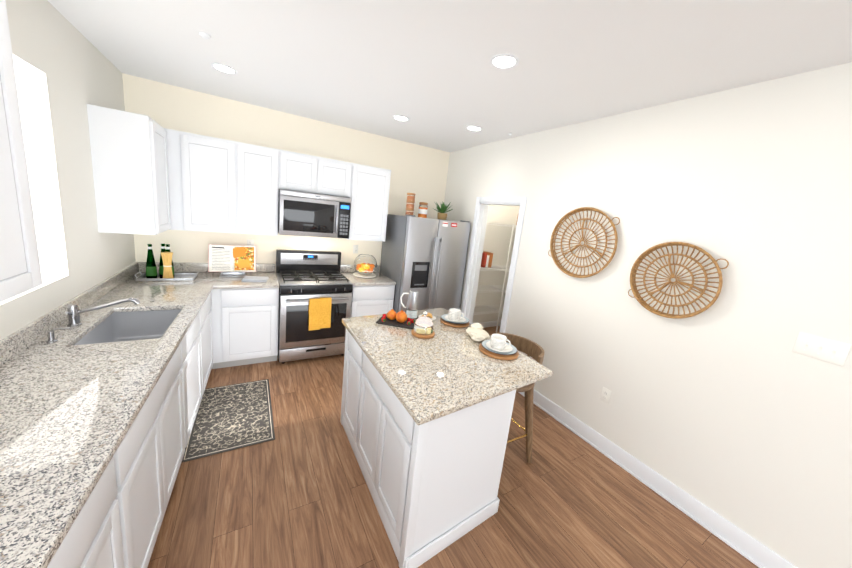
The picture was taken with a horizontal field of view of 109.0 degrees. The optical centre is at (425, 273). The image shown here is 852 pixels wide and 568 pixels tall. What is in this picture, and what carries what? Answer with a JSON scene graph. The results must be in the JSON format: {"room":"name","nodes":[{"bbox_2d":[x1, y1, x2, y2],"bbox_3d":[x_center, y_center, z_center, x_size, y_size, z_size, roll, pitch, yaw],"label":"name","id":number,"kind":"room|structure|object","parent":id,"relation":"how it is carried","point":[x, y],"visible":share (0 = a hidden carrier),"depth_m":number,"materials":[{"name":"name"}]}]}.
{"room":"kitchen","nodes":[
{"label":"kitchen","id":0,"kind":"room"},
{"bbox_2d":[0,0,135,339],"bbox_3d":[-2.025,-0.071,1.399,0.120,2.740,3.700,0,12,-30],"label":"wall","id":1,"kind":"structure","parent":0,"point":[66,71],"depth_m":1.83,"materials":[{"name":"white paint"}]},
{"bbox_2d":[0,0,42,301],"bbox_3d":[-1.330,-0.476,0.653,0.327,1.222,0.670,0,12,-30],"label":"window","id":2,"kind":"structure","parent":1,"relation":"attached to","point":[20,269],"depth_m":0.98,"materials":[{"name":"white"}]},
{"bbox_2d":[87,104,170,234],"bbox_3d":[-2.395,-0.802,2.503,0.347,0.900,0.480,0,12,-30],"label":"upper cabinet","id":3,"kind":"object","parent":1,"relation":"attached to","point":[130,165],"depth_m":2.31,"materials":[{"name":"white wood"}]},
{"bbox_2d":[122,73,449,272],"bbox_3d":[-0.479,-0.483,4.458,5.870,2.740,0.120,0,12,-30],"label":"wall","id":4,"kind":"structure","parent":0,"point":[420,172],"depth_m":3.50,"materials":[{"name":"beige paint"}]},
{"bbox_2d":[164,128,247,233],"bbox_3d":[-2.193,-0.888,3.073,0.615,0.900,0.352,0,12,-30],"label":"upper cabinet","id":5,"kind":"object","parent":4,"relation":"attached to","point":[221,185],"depth_m":2.93,"materials":[{"name":"white wood"}]},
{"bbox_2d":[247,239,253,245],"bbox_3d":[-2.031,-0.335,3.516,0.070,0.116,0.007,0,12,-30],"label":"electrical outlet","id":6,"kind":"object","parent":4,"relation":"attached to","point":[250,242],"visible":0.67,"depth_m":3.51,"materials":[{"name":"white plastic"}]},
{"bbox_2d":[244,143,279,235],"bbox_3d":[-1.853,-0.889,3.272,0.454,0.900,0.352,0,12,-30],"label":"upper cabinet","id":7,"kind":"object","parent":4,"relation":"attached to","point":[261,164],"depth_m":3.17,"materials":[{"name":"white wood"}]},
{"bbox_2d":[280,150,323,194],"bbox_3d":[-1.436,-1.136,3.452,0.444,0.395,0.352,0,12,-30],"label":"upper cabinet","id":8,"kind":"object","parent":4,"relation":"attached to","point":[299,172],"depth_m":3.31,"materials":[{"name":"white wood"}]},
{"bbox_2d":[278,189,350,238],"bbox_3d":[-1.321,-0.691,3.577,0.754,0.477,0.443,0,12,-30],"label":"microwave","id":9,"kind":"object","parent":8,"relation":"attached to","point":[308,214],"visible":0.96,"depth_m":3.39,"materials":[{"name":"grey metal"}]},
{"bbox_2d":[324,158,354,199],"bbox_3d":[-1.156,-1.136,3.615,0.444,0.395,0.352,0,12,-30],"label":"upper cabinet","id":10,"kind":"object","parent":4,"relation":"attached to","point":[337,174],"depth_m":3.51,"materials":[{"name":"white wood"}]},
{"bbox_2d":[353,245,357,252],"bbox_3d":[-0.960,-0.332,4.140,0.070,0.116,0.007,0,12,-30],"label":"electrical outlet","id":11,"kind":"object","parent":4,"relation":"attached to","point":[355,248],"visible":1,"depth_m":4.14,"materials":[{"name":"white plastic"}]},
{"bbox_2d":[345,164,390,241],"bbox_3d":[-0.775,-0.890,3.899,0.495,0.900,0.352,0,12,-30],"label":"upper cabinet","id":12,"kind":"object","parent":4,"relation":"attached to","point":[370,185],"depth_m":3.75,"materials":[{"name":"white wood"}]},
{"bbox_2d":[47,0,851,151],"bbox_3d":[0.178,-1.000,0.018,9.200,0.060,9.200,0,12,-30],"label":"ceiling","id":13,"kind":"structure","parent":0,"point":[432,74],"depth_m":1.82,"materials":[{"name":"white paint"}]},
{"bbox_2d":[199,32,210,39],"bbox_3d":[-1.369,-1.483,1.884,0.058,0.019,0.092,0,12,-30],"label":"recessed light","id":14,"kind":"object","parent":13,"relation":"in","point":[206,36],"depth_m":1.89,"materials":[{"name":"white"}]},
{"bbox_2d":[211,63,237,74],"bbox_3d":[-1.557,-1.592,2.349,0.168,0.019,0.181,0,12,-30],"label":"recessed light","id":15,"kind":"object","parent":13,"relation":"in","point":[220,67],"depth_m":2.39,"materials":[{"name":"white"}]},
{"bbox_2d":[393,115,409,120],"bbox_3d":[-0.252,-1.591,3.098,0.166,0.019,0.173,0,12,-30],"label":"recessed light","id":16,"kind":"object","parent":13,"relation":"in","point":[397,117],"depth_m":3.14,"materials":[{"name":"white"}]},
{"bbox_2d":[466,126,481,130],"bbox_3d":[0.502,-1.523,3.169,0.174,0.019,0.169,0,12,-30],"label":"recessed light","id":17,"kind":"object","parent":13,"relation":"in","point":[472,128],"depth_m":3.22,"materials":[{"name":"white"}]},
{"bbox_2d":[490,54,518,68],"bbox_3d":[0.467,-1.267,1.805,0.171,0.019,0.176,0,12,-30],"label":"recessed light","id":18,"kind":"object","parent":13,"relation":"in","point":[504,61],"depth_m":1.83,"materials":[{"name":"white"}]},
{"bbox_2d":[147,326,758,567],"bbox_3d":[-0.121,1.735,0.537,9.200,0.060,9.200,0,12,-30],"label":"floor","id":19,"kind":"structure","parent":0,"point":[295,493],"depth_m":1.89,"materials":[{"name":"brown wood"}]},
{"bbox_2d":[0,262,278,567],"bbox_3d":[-1.632,0.723,2.097,1.257,1.014,3.244,0,12,-30],"label":"base cabinet","id":20,"kind":"object","parent":19,"relation":"on","point":[99,408],"visible":1,"depth_m":1.36,"materials":[{"name":"white stone"}]},
{"bbox_2d":[46,298,139,342],"bbox_3d":[-1.918,0.257,1.770,0.327,0.155,0.300,0,12,-30],"label":"chrome faucet","id":21,"kind":"object","parent":20,"relation":"on","point":[74,312],"visible":1,"depth_m":1.80,"materials":[{"name":"grey metal"}]},
{"bbox_2d":[135,244,198,281],"bbox_3d":[-2.486,-0.112,2.927,0.455,0.326,0.250,0,12,-30],"label":"tray","id":22,"kind":"object","parent":20,"relation":"on","point":[166,271],"visible":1,"depth_m":2.88,"materials":[{"name":"white"}]},
{"bbox_2d":[208,244,255,276],"bbox_3d":[-2.087,-0.137,3.284,0.434,0.328,0.170,0,12,-30],"label":"cookbook","id":23,"kind":"object","parent":20,"relation":"on","point":[231,261],"visible":0.98,"depth_m":3.29,"materials":[{"name":"white paper"}]},
{"bbox_2d":[241,276,268,281],"bbox_3d":[-1.810,0.058,3.227,0.230,0.026,0.170,3,11,-18],"label":"towel","id":24,"kind":"object","parent":20,"relation":"on","point":[254,279],"visible":0.98,"depth_m":3.18,"materials":[{"name":"white fabric"}]},
{"bbox_2d":[181,379,274,462],"bbox_3d":[-1.605,1.157,2.533,0.565,0.008,0.895,0,12,-30],"label":"kitchen mat","id":25,"kind":"object","parent":19,"relation":"on","point":[233,417],"visible":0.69,"depth_m":2.44,"materials":[{"name":"grey fabric"}]},
{"bbox_2d":[276,249,352,363],"bbox_3d":[-1.349,0.371,3.627,0.760,1.195,0.732,0,12,-30],"label":"range","id":26,"kind":"object","parent":19,"relation":"on","point":[315,293],"visible":0.96,"depth_m":3.42,"materials":[{"name":"silver metal"}]},
{"bbox_2d":[340,265,395,317],"bbox_3d":[-0.818,0.442,4.047,0.568,1.014,0.633,0,12,-30],"label":"base cabinet","id":27,"kind":"object","parent":19,"relation":"on","point":[373,296],"visible":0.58,"depth_m":3.77,"materials":[{"name":"white wood"}]},
{"bbox_2d":[353,254,376,277],"bbox_3d":[-0.794,-0.100,3.975,0.304,0.275,0.304,0,12,-30],"label":"fruit bowl","id":28,"kind":"object","parent":27,"relation":"on","point":[365,265],"visible":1,"depth_m":3.87,"materials":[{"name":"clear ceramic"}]},
{"bbox_2d":[380,214,470,312],"bbox_3d":[-0.068,0.102,4.239,0.910,1.767,0.835,0,12,-30],"label":"fridge","id":29,"kind":"object","parent":19,"relation":"on","point":[425,258],"visible":0.52,"depth_m":3.86,"materials":[{"name":"grey metal"}]},
{"bbox_2d":[405,193,415,215],"bbox_3d":[-0.197,-0.856,3.793,0.108,0.285,0.108,0,12,-30],"label":"jars","id":30,"kind":"object","parent":29,"relation":"on","point":[410,201],"visible":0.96,"depth_m":3.75,"materials":[{"name":"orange glass"}]},
{"bbox_2d":[418,202,427,217],"bbox_3d":[-0.040,-0.822,3.940,0.117,0.196,0.117,0,12,-30],"label":"jar","id":31,"kind":"object","parent":29,"relation":"on","point":[422,210],"visible":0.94,"depth_m":3.89,"materials":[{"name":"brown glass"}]},
{"bbox_2d":[434,201,452,219],"bbox_3d":[0.234,-0.848,4.096,0.310,0.248,0.303,0,12,-30],"label":"potted plant","id":32,"kind":"object","parent":29,"relation":"on","point":[442,215],"visible":1,"depth_m":4.05,"materials":[{"name":"green plant"}]},
{"bbox_2d":[340,324,513,567],"bbox_3d":[0.007,0.948,2.224,0.920,0.878,1.319,0,12,-30],"label":"kitchen island","id":33,"kind":"object","parent":19,"relation":"on","point":[429,486],"depth_m":1.66,"materials":[{"name":"white wood"}]},
{"bbox_2d":[342,308,552,427],"bbox_3d":[0.063,0.499,2.156,1.010,0.036,1.380,0,12,-30],"label":"island countertop","id":34,"kind":"structure","parent":33,"relation":"on","point":[441,376],"depth_m":1.80,"materials":[{"name":"beige stone"}]},
{"bbox_2d":[376,309,415,328],"bbox_3d":[-0.225,0.342,2.422,0.300,0.108,0.170,8,11,9],"label":"board","id":35,"kind":"object","parent":34,"relation":"on","point":[395,319],"visible":0.98,"depth_m":2.39,"materials":[{"name":"grey"}]},
{"bbox_2d":[401,289,418,318],"bbox_3d":[-0.131,0.252,2.578,0.142,0.248,0.131,0,12,-30],"label":"pitcher","id":36,"kind":"object","parent":34,"relation":"on","point":[411,311],"visible":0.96,"depth_m":2.54,"materials":[{"name":"clear glass"}]},
{"bbox_2d":[411,311,434,338],"bbox_3d":[-0.013,0.365,2.237,0.176,0.178,0.176,0,12,-30],"label":"cloche","id":37,"kind":"object","parent":34,"relation":"on","point":[423,327],"visible":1,"depth_m":2.19,"materials":[{"name":"clear glass"}]},
{"bbox_2d":[419,313,435,320],"bbox_3d":[0.013,0.365,2.620,0.154,0.042,0.154,0,12,-30],"label":"pastries","id":38,"kind":"object","parent":34,"relation":"on","point":[431,316],"visible":0.44,"depth_m":2.62,"materials":[{"name":"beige food"}]},
{"bbox_2d":[440,308,469,327],"bbox_3d":[0.250,0.364,2.580,0.251,0.109,0.251,0,12,-30],"label":"place setting","id":39,"kind":"object","parent":34,"relation":"on","point":[453,317],"visible":1,"depth_m":2.54,"materials":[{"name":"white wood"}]},
{"bbox_2d":[466,323,489,341],"bbox_3d":[0.391,0.440,2.300,0.187,0.096,0.214,0,12,-30],"label":"linen napkin","id":40,"kind":"object","parent":34,"relation":"on","point":[476,332],"visible":1,"depth_m":2.27,"materials":[{"name":"beige fabric"}]},
{"bbox_2d":[479,334,518,359],"bbox_3d":[0.506,0.485,2.090,0.270,0.109,0.270,0,12,-30],"label":"place setting","id":41,"kind":"object","parent":34,"relation":"on","point":[497,346],"visible":1,"depth_m":2.04,"materials":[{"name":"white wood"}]},
{"bbox_2d":[474,216,517,331],"bbox_3d":[1.352,0.149,4.280,1.175,1.962,1.640,0,12,-30],"label":"shelf","id":42,"kind":"object","parent":19,"relation":"on","point":[486,260],"visible":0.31,"depth_m":4.77,"materials":[{"name":"white wood"}]},
{"bbox_2d":[495,332,544,463],"bbox_3d":[0.595,0.973,2.337,0.429,0.918,0.453,0,12,-30],"label":"counter stool","id":43,"kind":"object","parent":19,"relation":"on","point":[532,349],"visible":0.23,"depth_m":2.30,"materials":[{"name":"brown wood"}]},
{"bbox_2d":[473,205,519,322],"bbox_3d":[0.944,-0.418,4.935,1.230,2.740,0.100,0,12,-30],"label":"wall","id":44,"kind":"structure","parent":0,"point":[497,241],"depth_m":5.04,"materials":[{"name":"white paint"}]},
{"bbox_2d":[472,320,500,327],"bbox_3d":[0.818,0.883,5.125,1.200,0.100,0.014,0,12,-30],"label":"baseboard","id":45,"kind":"structure","parent":44,"relation":"attached to","point":[489,324],"depth_m":5.28,"materials":[{"name":"white"}]},
{"bbox_2d":[444,62,851,567],"bbox_3d":[2.326,0.440,1.220,0.120,2.740,8.500,0,12,-30],"label":"wall","id":46,"kind":"structure","parent":0,"point":[730,406],"depth_m":1.94,"materials":[{"name":"white paint"}]},
{"bbox_2d":[472,205,488,322],"bbox_3d":[0.570,0.017,4.398,0.042,1.986,0.578,0,12,-30],"label":"door leaf","id":47,"kind":"structure","parent":46,"relation":"in","point":[480,263],"depth_m":4.13,"materials":[{"name":"white wood"}]},
{"bbox_2d":[461,197,526,332],"bbox_3d":[0.811,0.115,3.809,0.142,2.088,0.836,0,12,-30],"label":"door frame","id":48,"kind":"structure","parent":46,"relation":"attached to","point":[477,236],"depth_m":3.94,"materials":[{"name":"white wood"}]},
{"bbox_2d":[548,207,619,277],"bbox_3d":[1.364,-0.271,2.681,0.048,0.617,0.634,0,12,-30],"label":"rattan tray","id":49,"kind":"object","parent":46,"relation":"hanging from","point":[553,239],"visible":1,"depth_m":2.67,"materials":[{"name":"brown wicker"}]},
{"bbox_2d":[600,387,610,402],"bbox_3d":[1.493,1.011,2.526,0.007,0.116,0.070,0,12,-30],"label":"outlet","id":50,"kind":"object","parent":46,"relation":"attached to","point":[605,395],"visible":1,"depth_m":2.52,"materials":[{"name":"white plastic"}]},
{"bbox_2d":[518,389,797,567],"bbox_3d":[2.138,1.712,1.431,0.056,0.135,8.498,0,12,-30],"label":"baseboard","id":51,"kind":"structure","parent":46,"relation":"attached to","point":[745,545],"depth_m":2.11,"materials":[{"name":"white wood"}]},
{"bbox_2d":[628,242,728,318],"bbox_3d":[1.702,0.045,2.100,0.048,0.527,0.527,0,12,-30],"label":"rattan tray","id":52,"kind":"object","parent":46,"relation":"hanging from","point":[633,281],"visible":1,"depth_m":2.10,"materials":[{"name":"brown wicker"}]},
{"bbox_2d":[792,332,850,365],"bbox_3d":[2.042,0.387,1.573,0.016,0.116,0.168,0,12,-30],"label":"switch plate","id":53,"kind":"object","parent":46,"relation":"attached to","point":[824,349],"visible":1,"depth_m":1.57,"materials":[{"name":"white plastic"}]}
]}

